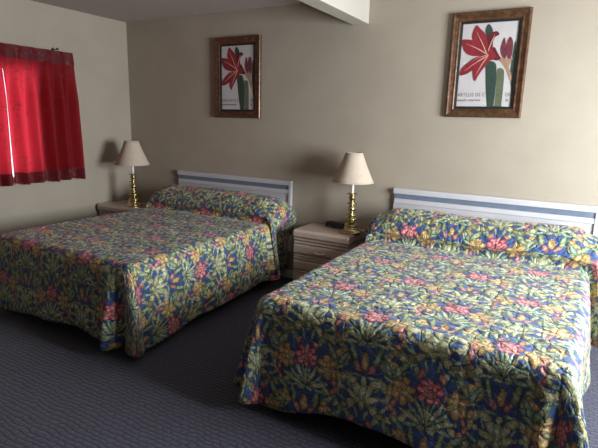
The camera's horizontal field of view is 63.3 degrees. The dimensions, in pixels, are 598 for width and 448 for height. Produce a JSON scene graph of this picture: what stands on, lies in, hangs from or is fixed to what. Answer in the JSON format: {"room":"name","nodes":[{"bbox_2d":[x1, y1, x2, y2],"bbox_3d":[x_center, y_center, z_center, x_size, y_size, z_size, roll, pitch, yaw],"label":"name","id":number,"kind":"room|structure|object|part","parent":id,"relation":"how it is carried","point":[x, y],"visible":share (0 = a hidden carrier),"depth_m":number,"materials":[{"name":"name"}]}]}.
{"room":"hotel room","nodes":[
{"label":"hotel room","id":0,"kind":"room"},
{"bbox_2d":[0,0,131,233],"bbox_3d":[-3.483,-0.440,2.876,0.120,2.490,6.200,8,14,29],"label":"wall","id":1,"kind":"structure","parent":0,"point":[98,45],"depth_m":4.92,"materials":[{"name":"beige paint"}]},
{"bbox_3d":[-2.564,-1.522,4.052,0.078,0.052,1.420,8,14,29],"label":"curtain rod","id":2,"kind":"object","parent":1,"relation":"attached to","visible":0},
{"bbox_2d":[0,53,13,185],"bbox_3d":[-2.733,-0.860,3.844,0.117,1.214,0.796,8,14,29],"label":"curtain","id":3,"kind":"object","parent":2,"relation":"hanging from","point":[6,175],"visible":1,"depth_m":4.18,"materials":[{"name":"red fabric"}]},
{"bbox_2d":[0,42,85,184],"bbox_3d":[-2.359,-0.987,4.487,0.124,1.214,0.712,8,14,29],"label":"curtain","id":4,"kind":"object","parent":2,"relation":"hanging from","point":[40,84],"visible":1,"depth_m":4.47,"materials":[{"name":"red fabric"}]},
{"bbox_2d":[31,0,302,21],"bbox_3d":[-0.859,-1.345,1.171,6.090,0.120,6.440,8,14,29],"label":"ceiling","id":5,"kind":"structure","parent":0,"point":[120,10],"depth_m":4.45,"materials":[{"name":"paint"}]},
{"bbox_2d":[0,276,597,447],"bbox_3d":[-0.923,1.207,1.715,6.090,0.120,6.440,8,14,29],"label":"floor","id":6,"kind":"structure","parent":0,"point":[58,390],"depth_m":2.65,"materials":[{"name":"blue carpet"}]},
{"bbox_2d":[97,200,146,214],"bbox_3d":[-1.839,0.074,5.234,0.520,0.585,0.386,8,14,29],"label":"nightstand","id":7,"kind":"object","parent":6,"relation":"on","point":[119,206],"visible":0.16,"depth_m":5.09,"materials":[{"name":"beige laminate"}]},
{"bbox_2d":[114,140,149,206],"bbox_3d":[-1.726,-0.525,5.042,0.349,0.671,0.349,8,14,29],"label":"table lamp","id":8,"kind":"object","parent":7,"relation":"on","point":[131,154],"visible":1,"depth_m":4.93,"materials":[{"name":"beige fabric"}]},
{"bbox_3d":[-1.721,-0.733,4.997,0.343,0.239,0.343,8,14,29],"label":"lamp shade","id":9,"kind":"part","parent":8,"relation":"part of","materials":[{"name":"beige fabric"}]},
{"bbox_3d":[-1.730,-0.386,5.071,0.118,0.286,0.118,8,14,29],"label":"stem","id":10,"kind":"part","parent":8,"relation":"part of","materials":[{"name":"gold metal"}]},
{"bbox_2d":[177,170,292,281],"bbox_3d":[-1.149,0.135,4.153,1.410,0.951,1.895,8,14,29],"label":"headboard","id":11,"kind":"object","parent":6,"relation":"on","point":[282,190],"visible":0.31,"depth_m":4.78,"materials":[{"name":"wood"}]},
{"bbox_2d":[0,184,296,357],"bbox_3d":[-1.206,0.182,4.069,1.679,0.784,2.051,8,14,29],"label":"bedspread","id":12,"kind":"object","parent":11,"relation":"on","point":[131,279],"visible":1,"depth_m":3.46,"materials":[{"name":"multicoloured fabric"}]},
{"bbox_3d":[-0.691,-0.386,4.864,1.373,0.037,0.010,8,14,29],"label":"rail","id":13,"kind":"part","parent":11,"relation":"part of","materials":[{"name":"white laminate"}]},
{"bbox_3d":[-0.677,-0.466,4.851,1.410,0.045,0.036,8,14,29],"label":"rail","id":14,"kind":"part","parent":11,"relation":"part of","materials":[{"name":"white laminate"}]},
{"bbox_3d":[-0.682,-0.152,4.924,1.406,0.665,0.022,8,14,29],"label":"headboard","id":15,"kind":"part","parent":11,"relation":"part of","materials":[{"name":"white laminate"}]},
{"bbox_3d":[-0.091,-0.046,4.580,0.027,0.631,0.014,8,14,29],"label":"rail","id":16,"kind":"part","parent":11,"relation":"part of","materials":[{"name":"white laminate"}]},
{"bbox_2d":[293,223,364,279],"bbox_3d":[0.254,0.334,4.264,0.520,0.585,0.386,8,14,29],"label":"nightstand","id":17,"kind":"object","parent":6,"relation":"on","point":[316,244],"visible":0.61,"depth_m":4.13,"materials":[{"name":"beige laminate"}]},
{"bbox_3d":[0.172,0.517,4.163,0.508,0.138,0.021,8,14,29],"label":"drawer","id":18,"kind":"part","parent":17,"relation":"part of","materials":[{"name":"beige laminate"}]},
{"bbox_3d":[0.176,0.378,4.133,0.508,0.138,0.021,8,14,29],"label":"drawer","id":19,"kind":"part","parent":17,"relation":"part of","materials":[{"name":"beige laminate"}]},
{"bbox_3d":[0.179,0.239,4.104,0.508,0.138,0.021,8,14,29],"label":"drawer","id":20,"kind":"part","parent":17,"relation":"part of","materials":[{"name":"beige laminate"}]},
{"bbox_3d":[0.182,0.154,4.088,0.512,0.021,0.020,8,14,29],"label":"moulding","id":21,"kind":"part","parent":17,"relation":"part of","materials":[{"name":"beige laminate"}]},
{"bbox_2d":[325,221,344,228],"bbox_3d":[0.324,0.004,4.306,0.170,0.046,0.092,10,15,35],"label":"alarm clock","id":22,"kind":"object","parent":17,"relation":"on","point":[333,224],"visible":0.94,"depth_m":4.27,"materials":[{"name":"black plastic"}]},
{"bbox_2d":[332,152,373,234],"bbox_3d":[0.444,-0.257,4.039,0.349,0.671,0.349,8,14,29],"label":"table lamp","id":23,"kind":"object","parent":17,"relation":"on","point":[353,170],"visible":1,"depth_m":3.92,"materials":[{"name":"beige fabric"}]},
{"bbox_3d":[0.441,-0.118,4.068,0.118,0.286,0.118,8,14,29],"label":"stem","id":24,"kind":"part","parent":23,"relation":"part of","materials":[{"name":"gold metal"}]},
{"bbox_3d":[0.450,-0.465,3.994,0.343,0.239,0.343,8,14,29],"label":"lamp shade","id":25,"kind":"part","parent":23,"relation":"part of","materials":[{"name":"beige fabric"}]},
{"bbox_2d":[393,188,597,235],"bbox_3d":[0.959,0.424,2.985,1.475,0.975,1.895,8,14,29],"label":"headboard","id":26,"kind":"object","parent":6,"relation":"on","point":[585,217],"visible":0.21,"depth_m":3.63,"materials":[{"name":"wood"}]},
{"bbox_2d":[233,208,597,447],"bbox_3d":[0.873,0.478,2.914,1.770,0.810,2.143,8,14,29],"label":"bedspread","id":27,"kind":"object","parent":26,"relation":"on","point":[438,329],"visible":1,"depth_m":2.32,"materials":[{"name":"multicoloured fabric"}]},
{"bbox_3d":[1.417,-0.108,3.694,1.438,0.037,0.010,8,14,29],"label":"rail","id":28,"kind":"part","parent":26,"relation":"part of","materials":[{"name":"white laminate"}]},
{"bbox_3d":[1.431,-0.188,3.681,1.475,0.045,0.036,8,14,29],"label":"rail","id":29,"kind":"part","parent":26,"relation":"part of","materials":[{"name":"white laminate"}]},
{"bbox_3d":[2.046,0.236,3.394,0.027,0.631,0.014,8,14,29],"label":"rail","id":30,"kind":"part","parent":26,"relation":"part of","materials":[{"name":"white laminate"}]},
{"bbox_2d":[126,0,597,269],"bbox_3d":[0.674,-0.603,4.136,6.090,2.490,0.120,8,14,29],"label":"wall","id":31,"kind":"structure","parent":0,"point":[331,87],"depth_m":4.06,"materials":[{"name":"beige paint"}]},
{"bbox_2d":[214,35,261,117],"bbox_3d":[-0.590,-1.393,4.623,0.538,0.745,0.032,8,14,29],"label":"framed picture","id":32,"kind":"object","parent":31,"relation":"attached to","point":[238,59],"visible":1,"depth_m":4.62,"materials":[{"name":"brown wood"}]},
{"bbox_2d":[222,45,253,109],"bbox_3d":[-0.584,-1.395,4.633,0.379,0.586,0.005,8,14,29],"label":"print","id":33,"kind":"object","parent":32,"relation":"attached to","point":[237,60],"depth_m":4.63,"materials":[{"name":"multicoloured paper"}]},
{"bbox_2d":[280,269,293,278],"bbox_3d":[0.612,0.587,4.330,5.850,0.080,0.012,8,14,29],"label":"baseboard","id":34,"kind":"structure","parent":31,"relation":"attached to","point":[287,273],"depth_m":4.72,"materials":[{"name":"paint"}]},
{"bbox_2d":[299,0,369,24],"bbox_3d":[-1.028,-1.207,1.297,0.140,0.210,6.200,8,14,29],"label":"ceiling beam","id":35,"kind":"structure","parent":31,"relation":"attached to","point":[354,12],"depth_m":3.61,"materials":[{"name":"paint"}]},
{"bbox_2d":[444,7,532,117],"bbox_3d":[1.365,-1.157,3.533,0.538,0.745,0.032,8,14,29],"label":"framed picture","id":36,"kind":"object","parent":31,"relation":"attached to","point":[488,57],"visible":1,"depth_m":3.53,"materials":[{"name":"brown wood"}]},
{"bbox_2d":[456,21,518,106],"bbox_3d":[1.371,-1.160,3.544,0.379,0.586,0.005,8,14,29],"label":"print","id":37,"kind":"object","parent":36,"relation":"attached to","point":[487,54],"depth_m":3.54,"materials":[{"name":"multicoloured paper"}]}
]}

